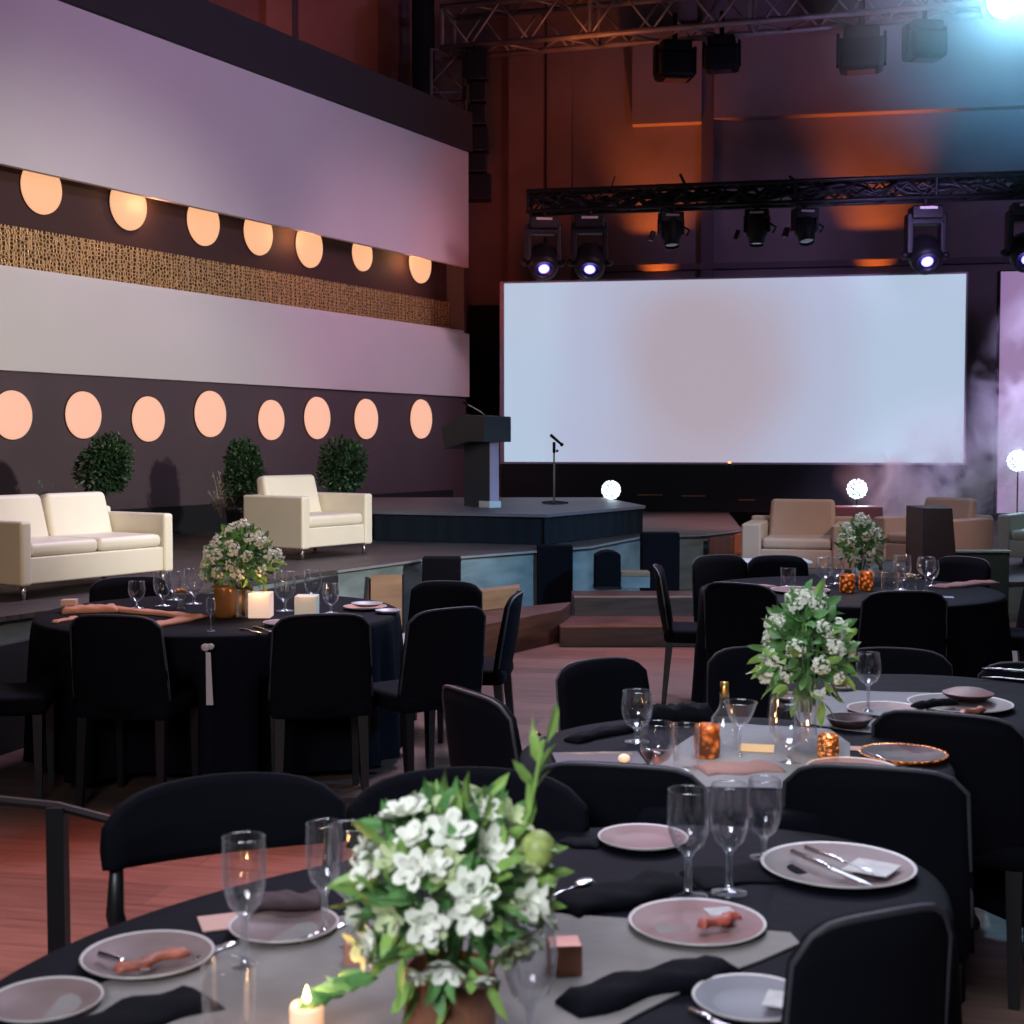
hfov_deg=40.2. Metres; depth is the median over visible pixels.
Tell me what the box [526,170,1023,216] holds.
lighting truss
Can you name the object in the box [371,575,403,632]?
plywood board
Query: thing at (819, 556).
goblet
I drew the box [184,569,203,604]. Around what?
goblet
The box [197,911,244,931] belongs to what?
menu card
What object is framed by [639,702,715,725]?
napkin
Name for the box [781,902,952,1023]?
dining chair
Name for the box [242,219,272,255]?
wall light
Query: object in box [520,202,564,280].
light
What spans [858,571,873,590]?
candle holder
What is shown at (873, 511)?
side table
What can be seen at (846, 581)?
candle holder
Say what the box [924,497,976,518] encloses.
backrest
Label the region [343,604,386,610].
plate
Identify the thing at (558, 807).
dining chair
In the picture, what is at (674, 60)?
light
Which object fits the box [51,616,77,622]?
napkin
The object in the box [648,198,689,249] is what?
spotlight
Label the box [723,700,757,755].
coupe glass
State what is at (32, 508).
cushion
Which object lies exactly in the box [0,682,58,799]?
dining chair
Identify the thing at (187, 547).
stage
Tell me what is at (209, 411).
wall light
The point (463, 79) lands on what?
truss
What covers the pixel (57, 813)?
dining chair
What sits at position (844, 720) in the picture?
bowl
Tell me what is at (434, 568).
pier
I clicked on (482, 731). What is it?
dining chair
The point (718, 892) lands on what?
wine glass
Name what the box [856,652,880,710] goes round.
wine glass
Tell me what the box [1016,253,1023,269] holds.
lens
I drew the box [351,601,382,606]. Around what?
plate
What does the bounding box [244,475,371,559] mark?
armchair
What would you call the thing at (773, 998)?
menu card
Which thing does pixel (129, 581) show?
goblet
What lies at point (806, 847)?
fork
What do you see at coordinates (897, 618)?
dining chair
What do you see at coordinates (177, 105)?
wall
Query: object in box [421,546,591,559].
trim
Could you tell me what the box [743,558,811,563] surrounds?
coffee table
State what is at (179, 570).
goblet
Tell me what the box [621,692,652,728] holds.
bowl
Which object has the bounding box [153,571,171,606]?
goblet
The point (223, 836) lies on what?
bowl
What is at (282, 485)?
cushion
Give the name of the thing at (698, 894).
wine glass
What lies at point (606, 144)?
wall
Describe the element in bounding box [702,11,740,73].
light
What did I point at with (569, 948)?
wooden block
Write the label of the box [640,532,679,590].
pier
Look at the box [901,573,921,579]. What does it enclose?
vase
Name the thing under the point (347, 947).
box
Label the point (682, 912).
plate
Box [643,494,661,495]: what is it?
strip
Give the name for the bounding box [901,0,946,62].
light
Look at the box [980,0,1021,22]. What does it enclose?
lamp
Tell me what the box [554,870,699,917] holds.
napkin
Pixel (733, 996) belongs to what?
plate
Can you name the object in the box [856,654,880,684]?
bowl
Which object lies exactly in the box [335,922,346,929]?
bowl
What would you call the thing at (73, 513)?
cushion
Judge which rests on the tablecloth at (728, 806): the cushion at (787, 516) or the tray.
the tray
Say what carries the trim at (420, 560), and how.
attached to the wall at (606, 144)
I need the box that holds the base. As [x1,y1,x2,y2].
[501,464,993,513]
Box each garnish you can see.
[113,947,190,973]
[697,910,741,929]
[960,706,986,713]
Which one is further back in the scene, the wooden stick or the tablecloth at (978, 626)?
the tablecloth at (978, 626)
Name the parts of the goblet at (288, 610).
stem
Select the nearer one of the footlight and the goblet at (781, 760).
the goblet at (781, 760)
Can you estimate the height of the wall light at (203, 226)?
0.561 m
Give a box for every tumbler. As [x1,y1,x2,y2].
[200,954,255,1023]
[673,724,699,768]
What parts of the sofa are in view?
armrest, leg, armrest, leg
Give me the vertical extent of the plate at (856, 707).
0.016 m
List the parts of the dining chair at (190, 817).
post, backrest, post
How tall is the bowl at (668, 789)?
0.120 m
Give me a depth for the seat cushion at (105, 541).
9.59 m
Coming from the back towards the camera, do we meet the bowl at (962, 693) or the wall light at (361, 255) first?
the wall light at (361, 255)
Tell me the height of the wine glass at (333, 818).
0.198 m
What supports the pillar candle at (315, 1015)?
on the table runner at (609, 944)
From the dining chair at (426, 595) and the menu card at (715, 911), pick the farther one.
the dining chair at (426, 595)
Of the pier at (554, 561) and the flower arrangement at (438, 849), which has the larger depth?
the pier at (554, 561)
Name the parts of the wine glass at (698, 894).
stem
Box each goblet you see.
[128,581,144,608]
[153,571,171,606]
[165,570,181,600]
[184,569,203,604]
[274,571,295,611]
[503,913,557,1023]
[621,688,652,743]
[639,720,674,764]
[747,775,782,860]
[768,697,810,762]
[816,556,832,586]
[893,554,911,589]
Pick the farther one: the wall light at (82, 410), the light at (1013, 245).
the light at (1013, 245)
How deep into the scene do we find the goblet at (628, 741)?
3.99 m
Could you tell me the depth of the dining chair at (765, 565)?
9.71 m
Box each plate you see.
[0,976,103,1023]
[79,929,214,979]
[228,907,338,943]
[263,619,279,625]
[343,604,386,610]
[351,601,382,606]
[375,608,400,613]
[598,823,688,850]
[628,898,766,946]
[692,973,784,1022]
[760,841,917,888]
[771,586,829,592]
[776,692,791,701]
[806,757,894,765]
[828,683,851,690]
[846,701,925,716]
[858,743,948,763]
[907,693,1014,712]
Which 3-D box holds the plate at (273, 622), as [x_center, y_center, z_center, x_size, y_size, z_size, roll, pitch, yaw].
[-1.067,0.521,6.553,0.196,0.016,0.196,0,3,0]
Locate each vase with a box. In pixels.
[174,588,188,593]
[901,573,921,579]
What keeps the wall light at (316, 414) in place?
attached to the wall at (177, 105)
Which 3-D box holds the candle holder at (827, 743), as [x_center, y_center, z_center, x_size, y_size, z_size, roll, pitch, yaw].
[0.852,0.633,3.774,0.059,0.071,0.059,0,3,0]
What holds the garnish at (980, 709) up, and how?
on the plate at (992, 705)
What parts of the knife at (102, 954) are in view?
handle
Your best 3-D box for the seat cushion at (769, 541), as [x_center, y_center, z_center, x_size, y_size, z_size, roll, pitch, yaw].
[2.680,0.278,13.063,0.632,0.100,0.620,1,3,16]
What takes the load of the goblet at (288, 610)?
on the tablecloth at (235, 735)
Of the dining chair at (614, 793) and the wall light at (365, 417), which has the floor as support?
the dining chair at (614, 793)
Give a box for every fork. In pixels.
[253,625,270,631]
[804,844,886,877]
[867,751,907,766]
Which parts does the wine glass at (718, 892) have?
stem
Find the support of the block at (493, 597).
on the steps at (539, 624)
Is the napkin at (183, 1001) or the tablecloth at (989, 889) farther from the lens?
the tablecloth at (989, 889)
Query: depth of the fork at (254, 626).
6.39 m
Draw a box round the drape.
[412,0,434,96]
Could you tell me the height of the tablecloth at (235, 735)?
0.692 m
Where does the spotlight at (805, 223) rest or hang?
hanging from the lighting truss at (815, 192)
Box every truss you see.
[429,48,465,108]
[440,0,1023,60]
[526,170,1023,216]
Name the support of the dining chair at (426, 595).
on the floor
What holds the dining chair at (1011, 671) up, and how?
on the floor
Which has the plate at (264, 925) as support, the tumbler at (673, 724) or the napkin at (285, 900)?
the napkin at (285, 900)
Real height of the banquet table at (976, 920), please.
0.734 m
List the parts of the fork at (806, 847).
handle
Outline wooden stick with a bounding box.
[563,751,631,754]
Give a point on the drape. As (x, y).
(423, 11)
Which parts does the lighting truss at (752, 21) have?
cross frame, cross frame, cross frame, cross frame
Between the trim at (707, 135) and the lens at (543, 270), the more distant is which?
the trim at (707, 135)
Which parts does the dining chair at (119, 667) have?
leg, leg, backrest, seat, leg, leg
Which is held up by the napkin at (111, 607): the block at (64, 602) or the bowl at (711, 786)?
the block at (64, 602)
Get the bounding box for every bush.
[71,431,135,504]
[208,436,264,526]
[315,433,368,492]
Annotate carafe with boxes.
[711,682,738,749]
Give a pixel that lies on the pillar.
(929, 528)
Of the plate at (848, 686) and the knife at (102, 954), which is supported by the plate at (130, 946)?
the knife at (102, 954)
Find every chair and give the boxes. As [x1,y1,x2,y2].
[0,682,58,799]
[69,614,198,807]
[89,576,171,602]
[100,772,345,926]
[267,613,372,790]
[345,766,589,858]
[360,606,485,782]
[408,580,482,719]
[424,590,523,758]
[442,684,521,768]
[540,761,708,827]
[555,657,651,730]
[593,549,621,589]
[653,564,696,704]
[691,554,748,655]
[704,582,778,661]
[706,646,817,717]
[747,555,808,577]
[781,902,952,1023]
[782,762,973,1005]
[839,647,952,675]
[857,590,947,658]
[871,709,1023,1010]
[931,556,991,588]
[978,661,1023,683]
[1010,588,1023,661]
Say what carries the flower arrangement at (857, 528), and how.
on the tablecloth at (978, 626)
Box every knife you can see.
[97,950,149,969]
[239,627,261,632]
[687,1007,726,1023]
[790,848,871,885]
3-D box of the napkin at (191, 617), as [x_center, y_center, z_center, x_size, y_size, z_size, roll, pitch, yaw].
[-1.600,0.513,6.615,0.087,0.025,0.502,1,3,19]
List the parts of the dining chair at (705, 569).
backrest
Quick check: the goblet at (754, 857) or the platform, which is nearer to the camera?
the goblet at (754, 857)
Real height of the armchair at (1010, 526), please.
0.665 m
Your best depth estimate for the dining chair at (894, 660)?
5.47 m
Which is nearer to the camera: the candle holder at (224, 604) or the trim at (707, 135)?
the candle holder at (224, 604)
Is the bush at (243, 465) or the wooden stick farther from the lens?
the bush at (243, 465)
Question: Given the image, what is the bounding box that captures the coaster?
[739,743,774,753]
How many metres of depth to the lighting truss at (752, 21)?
21.00 m
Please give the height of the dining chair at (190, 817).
0.862 m
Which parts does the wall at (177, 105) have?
recess sill, panel, panel, panel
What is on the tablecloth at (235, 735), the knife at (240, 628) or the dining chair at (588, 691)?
the knife at (240, 628)
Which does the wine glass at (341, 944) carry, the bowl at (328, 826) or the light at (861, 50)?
the bowl at (328, 826)
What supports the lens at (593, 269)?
attached to the light at (589, 260)
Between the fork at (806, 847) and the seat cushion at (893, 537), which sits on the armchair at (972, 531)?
the seat cushion at (893, 537)
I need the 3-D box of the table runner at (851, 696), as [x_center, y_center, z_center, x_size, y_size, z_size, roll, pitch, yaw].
[1.118,0.633,4.442,0.464,0.004,0.755,1,3,12]
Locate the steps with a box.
[559,591,694,646]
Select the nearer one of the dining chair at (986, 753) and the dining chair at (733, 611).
the dining chair at (986, 753)
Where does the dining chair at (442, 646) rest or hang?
on the floor
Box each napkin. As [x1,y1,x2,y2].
[47,985,224,1023]
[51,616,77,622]
[62,603,117,613]
[117,606,200,618]
[156,613,207,626]
[245,889,322,912]
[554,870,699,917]
[555,955,739,1018]
[557,836,602,848]
[564,721,645,743]
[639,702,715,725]
[679,861,806,889]
[693,759,786,776]
[759,584,776,587]
[910,697,958,708]
[931,580,1000,588]
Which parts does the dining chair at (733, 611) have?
seat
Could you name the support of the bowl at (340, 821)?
on the wine glass at (333, 818)
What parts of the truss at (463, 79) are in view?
cross frame, cross frame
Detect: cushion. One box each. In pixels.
[0,494,48,536]
[31,536,96,556]
[40,491,111,535]
[56,532,159,550]
[256,475,320,511]
[310,511,361,527]
[762,534,831,549]
[769,499,834,534]
[888,532,905,543]
[1011,529,1023,539]
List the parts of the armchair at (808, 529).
armrest, panel, armrest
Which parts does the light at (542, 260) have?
label plate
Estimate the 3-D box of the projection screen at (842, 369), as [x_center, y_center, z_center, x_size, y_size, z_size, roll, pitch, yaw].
[3.068,-2.013,20.031,6.569,2.660,0.240,1,3,11]
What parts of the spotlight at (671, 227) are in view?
barn door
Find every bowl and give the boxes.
[216,941,236,951]
[222,836,265,915]
[306,821,342,888]
[328,826,345,899]
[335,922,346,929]
[569,877,593,888]
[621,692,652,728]
[667,789,709,853]
[710,786,749,849]
[724,703,756,727]
[747,779,782,837]
[826,712,872,728]
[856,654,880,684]
[942,686,993,700]
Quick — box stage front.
[0,512,1023,643]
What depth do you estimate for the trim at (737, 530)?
15.57 m
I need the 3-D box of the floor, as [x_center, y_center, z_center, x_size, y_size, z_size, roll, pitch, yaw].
[0.000,1.149,10.070,36.000,0.100,44.000,0,3,0]
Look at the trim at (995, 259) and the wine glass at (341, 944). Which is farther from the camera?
the trim at (995, 259)
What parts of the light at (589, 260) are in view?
label plate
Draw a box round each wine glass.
[222,831,265,967]
[306,818,342,932]
[328,819,356,946]
[667,784,709,897]
[710,780,749,898]
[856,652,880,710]
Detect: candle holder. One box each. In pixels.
[213,585,235,617]
[248,591,273,617]
[294,594,318,614]
[694,722,720,758]
[817,732,838,757]
[839,573,854,592]
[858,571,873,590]
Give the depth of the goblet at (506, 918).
2.01 m
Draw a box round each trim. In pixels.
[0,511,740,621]
[0,575,337,755]
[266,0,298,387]
[336,559,421,572]
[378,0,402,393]
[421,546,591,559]
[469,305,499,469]
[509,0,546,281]
[547,0,572,280]
[574,256,1010,273]
[591,537,639,547]
[632,27,701,126]
[680,534,705,536]
[701,0,714,276]
[706,530,740,535]
[708,535,733,554]
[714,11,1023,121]
[734,534,740,555]
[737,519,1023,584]
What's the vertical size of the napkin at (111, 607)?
0.040 m
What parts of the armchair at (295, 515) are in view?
armrest, leg, armrest, leg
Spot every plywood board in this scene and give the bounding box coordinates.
[366,579,370,599]
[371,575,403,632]
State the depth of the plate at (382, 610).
7.02 m
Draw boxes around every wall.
[0,0,472,533]
[0,0,1023,520]
[956,550,1010,606]
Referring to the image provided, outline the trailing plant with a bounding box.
[37,479,101,494]
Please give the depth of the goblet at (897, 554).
8.11 m
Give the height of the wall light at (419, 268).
0.601 m
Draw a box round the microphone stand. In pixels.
[542,434,567,504]
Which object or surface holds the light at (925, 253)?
hanging from the lighting truss at (815, 192)
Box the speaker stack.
[462,48,490,202]
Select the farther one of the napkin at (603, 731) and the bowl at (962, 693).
the bowl at (962, 693)
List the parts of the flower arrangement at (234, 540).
pot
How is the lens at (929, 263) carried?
attached to the light at (925, 253)
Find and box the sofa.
[0,491,172,600]
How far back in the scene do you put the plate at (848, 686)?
4.80 m
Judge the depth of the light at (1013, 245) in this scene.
17.89 m
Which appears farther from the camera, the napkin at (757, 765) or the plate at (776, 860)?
the napkin at (757, 765)
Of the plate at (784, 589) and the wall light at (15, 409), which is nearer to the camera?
the plate at (784, 589)
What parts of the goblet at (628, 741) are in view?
stem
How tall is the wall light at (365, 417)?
0.548 m
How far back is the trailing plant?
10.81 m
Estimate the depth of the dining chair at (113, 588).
8.26 m
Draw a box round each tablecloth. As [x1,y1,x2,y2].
[0,825,961,1023]
[23,593,402,783]
[519,716,964,1002]
[691,576,1012,702]
[766,674,1023,927]
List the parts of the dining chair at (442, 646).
leg, leg, seat, leg, backrest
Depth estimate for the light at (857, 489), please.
17.14 m
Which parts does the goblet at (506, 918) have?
stem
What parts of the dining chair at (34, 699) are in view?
seat, leg, leg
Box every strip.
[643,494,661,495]
[687,495,704,496]
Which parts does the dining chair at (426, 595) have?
backrest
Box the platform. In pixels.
[372,497,644,543]
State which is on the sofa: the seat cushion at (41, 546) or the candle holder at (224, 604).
the seat cushion at (41, 546)
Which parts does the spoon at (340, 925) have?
handle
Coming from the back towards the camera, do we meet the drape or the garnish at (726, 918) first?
the drape
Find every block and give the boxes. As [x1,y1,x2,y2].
[60,598,77,605]
[481,584,519,610]
[546,935,581,975]
[621,570,649,587]
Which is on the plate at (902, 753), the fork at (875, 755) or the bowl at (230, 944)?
the fork at (875, 755)
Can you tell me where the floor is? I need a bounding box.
[0,589,1023,1023]
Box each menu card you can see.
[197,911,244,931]
[703,906,733,915]
[762,990,783,1007]
[842,858,901,877]
[850,746,861,750]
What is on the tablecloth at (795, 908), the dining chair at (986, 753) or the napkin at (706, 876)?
the napkin at (706, 876)
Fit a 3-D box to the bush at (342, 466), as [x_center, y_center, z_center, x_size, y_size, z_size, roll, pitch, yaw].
[-1.770,-0.283,14.593,0.582,1.108,0.507,0,3,0]
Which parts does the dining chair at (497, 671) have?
leg, seat, leg, backrest, leg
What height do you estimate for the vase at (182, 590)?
0.099 m
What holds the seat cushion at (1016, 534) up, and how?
on the armchair at (1010, 526)
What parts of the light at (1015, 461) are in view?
stem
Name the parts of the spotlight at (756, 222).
barn door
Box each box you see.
[343,937,367,965]
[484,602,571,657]
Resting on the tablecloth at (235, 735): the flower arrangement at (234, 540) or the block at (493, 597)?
the flower arrangement at (234, 540)
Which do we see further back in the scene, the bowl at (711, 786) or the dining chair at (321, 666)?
the dining chair at (321, 666)
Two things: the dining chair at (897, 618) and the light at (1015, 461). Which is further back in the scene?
the light at (1015, 461)
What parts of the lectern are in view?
panel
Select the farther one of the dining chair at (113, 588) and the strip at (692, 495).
the strip at (692, 495)
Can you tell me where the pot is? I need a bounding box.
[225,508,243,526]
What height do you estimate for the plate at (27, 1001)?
0.016 m
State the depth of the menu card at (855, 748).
3.92 m
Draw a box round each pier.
[422,556,460,581]
[537,544,572,604]
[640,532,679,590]
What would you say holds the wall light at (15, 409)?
attached to the wall at (177, 105)
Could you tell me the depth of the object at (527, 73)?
23.15 m
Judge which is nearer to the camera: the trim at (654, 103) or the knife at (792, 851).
the knife at (792, 851)
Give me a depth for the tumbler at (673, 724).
3.66 m
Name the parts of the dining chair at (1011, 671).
rail, rail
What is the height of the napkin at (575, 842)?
0.009 m
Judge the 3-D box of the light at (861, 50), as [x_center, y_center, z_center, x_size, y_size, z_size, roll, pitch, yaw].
[5.059,-6.920,20.264,0.705,1.118,0.510,1,3,14]
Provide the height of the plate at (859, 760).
0.016 m
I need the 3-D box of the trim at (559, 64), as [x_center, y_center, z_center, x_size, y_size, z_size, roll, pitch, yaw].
[0.794,-5.086,23.322,0.409,8.774,0.160,1,3,11]
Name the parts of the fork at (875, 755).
handle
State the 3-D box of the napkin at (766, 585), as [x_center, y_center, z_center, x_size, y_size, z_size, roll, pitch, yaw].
[1.419,0.434,8.268,0.272,0.018,0.118,1,3,25]
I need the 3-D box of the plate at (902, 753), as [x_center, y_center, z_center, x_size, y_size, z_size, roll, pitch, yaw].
[1.060,0.659,3.795,0.236,0.016,0.236,0,3,0]
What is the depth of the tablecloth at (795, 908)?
2.64 m
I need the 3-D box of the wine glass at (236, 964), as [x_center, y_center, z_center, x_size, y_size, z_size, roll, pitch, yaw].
[-0.435,0.635,2.277,0.071,0.217,0.071,0,3,0]
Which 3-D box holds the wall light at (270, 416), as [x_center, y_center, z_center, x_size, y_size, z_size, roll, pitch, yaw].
[-2.878,-1.101,16.754,0.045,0.494,0.494,2,3,28]
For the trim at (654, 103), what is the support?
attached to the wall at (606, 144)
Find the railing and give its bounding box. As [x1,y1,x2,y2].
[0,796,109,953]
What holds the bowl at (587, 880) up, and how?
on the spoon at (587, 880)
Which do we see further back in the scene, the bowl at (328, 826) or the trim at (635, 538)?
the trim at (635, 538)
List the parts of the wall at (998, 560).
rail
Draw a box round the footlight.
[726,461,732,468]
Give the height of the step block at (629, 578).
0.142 m
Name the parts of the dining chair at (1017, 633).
seat, backrest, leg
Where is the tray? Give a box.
[551,751,646,763]
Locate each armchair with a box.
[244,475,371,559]
[741,499,856,572]
[873,497,993,569]
[997,510,1023,561]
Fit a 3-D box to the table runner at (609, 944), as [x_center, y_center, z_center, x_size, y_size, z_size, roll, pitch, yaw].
[-0.103,0.741,2.268,1.188,0.004,0.651,0,3,0]
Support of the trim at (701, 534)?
attached to the wall at (606, 144)
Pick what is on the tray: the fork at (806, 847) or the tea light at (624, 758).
the tea light at (624, 758)
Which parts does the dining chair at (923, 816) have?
leg, seat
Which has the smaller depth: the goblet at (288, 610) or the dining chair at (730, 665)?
the dining chair at (730, 665)
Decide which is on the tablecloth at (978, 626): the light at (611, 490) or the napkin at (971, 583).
the napkin at (971, 583)
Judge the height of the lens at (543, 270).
0.240 m
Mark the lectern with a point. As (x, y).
(479, 436)
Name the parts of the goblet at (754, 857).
stem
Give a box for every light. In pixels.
[0,390,31,439]
[19,170,61,215]
[64,391,101,438]
[108,190,146,230]
[131,396,164,441]
[186,207,219,246]
[193,390,225,437]
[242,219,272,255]
[257,399,283,440]
[295,231,322,268]
[303,396,329,439]
[351,243,372,271]
[353,398,377,439]
[408,256,430,283]
[409,399,431,438]
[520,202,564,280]
[567,211,612,280]
[601,480,620,498]
[618,754,629,762]
[653,12,696,82]
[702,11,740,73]
[836,0,886,75]
[846,479,866,504]
[900,199,949,274]
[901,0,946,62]
[1000,202,1023,272]
[1007,450,1023,512]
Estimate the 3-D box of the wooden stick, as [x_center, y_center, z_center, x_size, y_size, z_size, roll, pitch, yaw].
[0.234,0.659,3.807,0.207,0.014,0.031,0,3,0]
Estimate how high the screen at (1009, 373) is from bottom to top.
3.350 m
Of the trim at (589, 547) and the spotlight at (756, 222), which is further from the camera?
the spotlight at (756, 222)
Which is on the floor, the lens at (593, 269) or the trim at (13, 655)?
the trim at (13, 655)
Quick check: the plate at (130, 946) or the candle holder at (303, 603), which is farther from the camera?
the candle holder at (303, 603)
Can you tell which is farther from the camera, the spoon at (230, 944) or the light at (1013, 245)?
the light at (1013, 245)
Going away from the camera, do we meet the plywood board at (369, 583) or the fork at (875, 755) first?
the fork at (875, 755)
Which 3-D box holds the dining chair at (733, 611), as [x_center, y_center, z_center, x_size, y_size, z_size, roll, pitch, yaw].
[1.320,0.791,7.558,0.460,0.865,0.502,2,4,36]
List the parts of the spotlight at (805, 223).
barn door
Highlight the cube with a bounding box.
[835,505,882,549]
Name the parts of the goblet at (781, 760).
stem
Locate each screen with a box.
[500,272,967,464]
[993,270,1023,513]
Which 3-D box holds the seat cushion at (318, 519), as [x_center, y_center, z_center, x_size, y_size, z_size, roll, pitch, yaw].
[-1.741,0.064,12.338,0.540,0.100,0.689,2,4,36]
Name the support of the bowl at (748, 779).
on the goblet at (754, 857)
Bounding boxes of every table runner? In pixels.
[38,910,798,1023]
[650,723,849,788]
[790,689,937,732]
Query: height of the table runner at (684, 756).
0.004 m
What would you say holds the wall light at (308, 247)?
attached to the wall at (177, 105)
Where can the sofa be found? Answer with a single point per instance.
(49, 537)
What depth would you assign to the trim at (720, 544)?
15.46 m
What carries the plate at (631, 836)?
on the tablecloth at (795, 908)
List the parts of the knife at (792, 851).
handle, blade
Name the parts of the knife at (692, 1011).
handle, blade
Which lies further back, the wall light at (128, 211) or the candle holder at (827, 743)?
the wall light at (128, 211)
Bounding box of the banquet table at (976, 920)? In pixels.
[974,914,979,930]
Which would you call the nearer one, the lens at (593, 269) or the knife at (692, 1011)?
the knife at (692, 1011)
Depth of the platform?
14.15 m
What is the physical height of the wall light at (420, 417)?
0.569 m
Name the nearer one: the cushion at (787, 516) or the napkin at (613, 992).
the napkin at (613, 992)
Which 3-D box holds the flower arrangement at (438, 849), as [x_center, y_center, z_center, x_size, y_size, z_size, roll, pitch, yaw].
[-0.093,0.515,2.008,0.355,0.483,0.357,-2,4,-41]
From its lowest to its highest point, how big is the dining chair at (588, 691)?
0.790 m
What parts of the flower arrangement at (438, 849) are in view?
pot, bud stem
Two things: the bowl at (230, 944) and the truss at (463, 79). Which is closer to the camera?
the bowl at (230, 944)
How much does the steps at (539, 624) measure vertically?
0.260 m
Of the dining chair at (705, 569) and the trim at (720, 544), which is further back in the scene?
the trim at (720, 544)
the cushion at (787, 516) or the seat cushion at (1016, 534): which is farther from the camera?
the seat cushion at (1016, 534)
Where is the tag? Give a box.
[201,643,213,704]
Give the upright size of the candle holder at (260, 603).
0.122 m
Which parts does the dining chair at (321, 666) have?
leg, leg, seat, backrest, leg, leg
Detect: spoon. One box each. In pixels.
[193,941,236,958]
[298,922,346,943]
[555,877,593,895]
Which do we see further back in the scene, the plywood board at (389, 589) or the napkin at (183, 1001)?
the plywood board at (389, 589)
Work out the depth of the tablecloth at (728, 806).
3.47 m
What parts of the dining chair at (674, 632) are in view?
backrest, leg, seat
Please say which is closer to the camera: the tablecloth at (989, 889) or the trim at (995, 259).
the tablecloth at (989, 889)
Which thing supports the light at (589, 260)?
hanging from the lighting truss at (815, 192)
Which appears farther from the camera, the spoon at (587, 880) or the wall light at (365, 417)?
the wall light at (365, 417)
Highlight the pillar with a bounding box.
[905,505,955,579]
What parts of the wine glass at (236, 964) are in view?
stem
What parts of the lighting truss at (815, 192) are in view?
cross frame, cross frame, cross frame, cross frame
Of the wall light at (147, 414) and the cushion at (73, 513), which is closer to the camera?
the cushion at (73, 513)
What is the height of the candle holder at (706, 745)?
0.091 m
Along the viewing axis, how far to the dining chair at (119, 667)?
6.04 m
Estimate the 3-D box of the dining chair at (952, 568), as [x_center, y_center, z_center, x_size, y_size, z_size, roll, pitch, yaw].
[2.775,0.723,9.008,0.502,0.855,0.460,-2,4,-39]
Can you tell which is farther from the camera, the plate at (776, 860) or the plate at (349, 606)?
the plate at (349, 606)
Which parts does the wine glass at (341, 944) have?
stem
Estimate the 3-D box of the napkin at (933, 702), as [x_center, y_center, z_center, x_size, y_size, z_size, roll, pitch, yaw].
[1.347,0.606,4.458,0.162,0.023,0.048,-1,3,-25]
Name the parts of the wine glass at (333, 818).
stem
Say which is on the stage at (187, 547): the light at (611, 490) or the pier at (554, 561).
the light at (611, 490)
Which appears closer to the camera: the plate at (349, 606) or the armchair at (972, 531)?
the plate at (349, 606)
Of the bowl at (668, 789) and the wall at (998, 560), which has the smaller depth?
the bowl at (668, 789)
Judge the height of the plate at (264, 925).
0.016 m
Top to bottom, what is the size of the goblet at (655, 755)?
0.142 m
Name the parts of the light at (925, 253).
label plate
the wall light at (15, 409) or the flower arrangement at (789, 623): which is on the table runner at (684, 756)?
the flower arrangement at (789, 623)
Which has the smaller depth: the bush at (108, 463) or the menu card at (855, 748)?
the menu card at (855, 748)
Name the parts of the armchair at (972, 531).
armrest, armrest, panel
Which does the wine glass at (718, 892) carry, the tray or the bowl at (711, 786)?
the bowl at (711, 786)
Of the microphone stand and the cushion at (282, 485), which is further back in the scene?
the microphone stand
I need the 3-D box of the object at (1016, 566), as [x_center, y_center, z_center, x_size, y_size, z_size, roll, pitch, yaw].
[6.265,0.397,17.392,8.670,0.030,10.700,0,3,0]
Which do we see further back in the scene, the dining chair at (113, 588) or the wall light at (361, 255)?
the wall light at (361, 255)
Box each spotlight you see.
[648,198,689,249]
[733,205,776,246]
[781,203,824,245]
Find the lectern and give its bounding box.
[441,400,510,507]
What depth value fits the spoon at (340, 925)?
2.45 m
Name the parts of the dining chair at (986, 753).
backrest, seat, leg, leg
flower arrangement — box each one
[198,518,287,614]
[297,702,574,1023]
[747,577,860,747]
[834,512,887,573]
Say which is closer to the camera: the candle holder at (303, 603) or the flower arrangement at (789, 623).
the flower arrangement at (789, 623)
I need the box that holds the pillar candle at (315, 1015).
[290,984,323,1023]

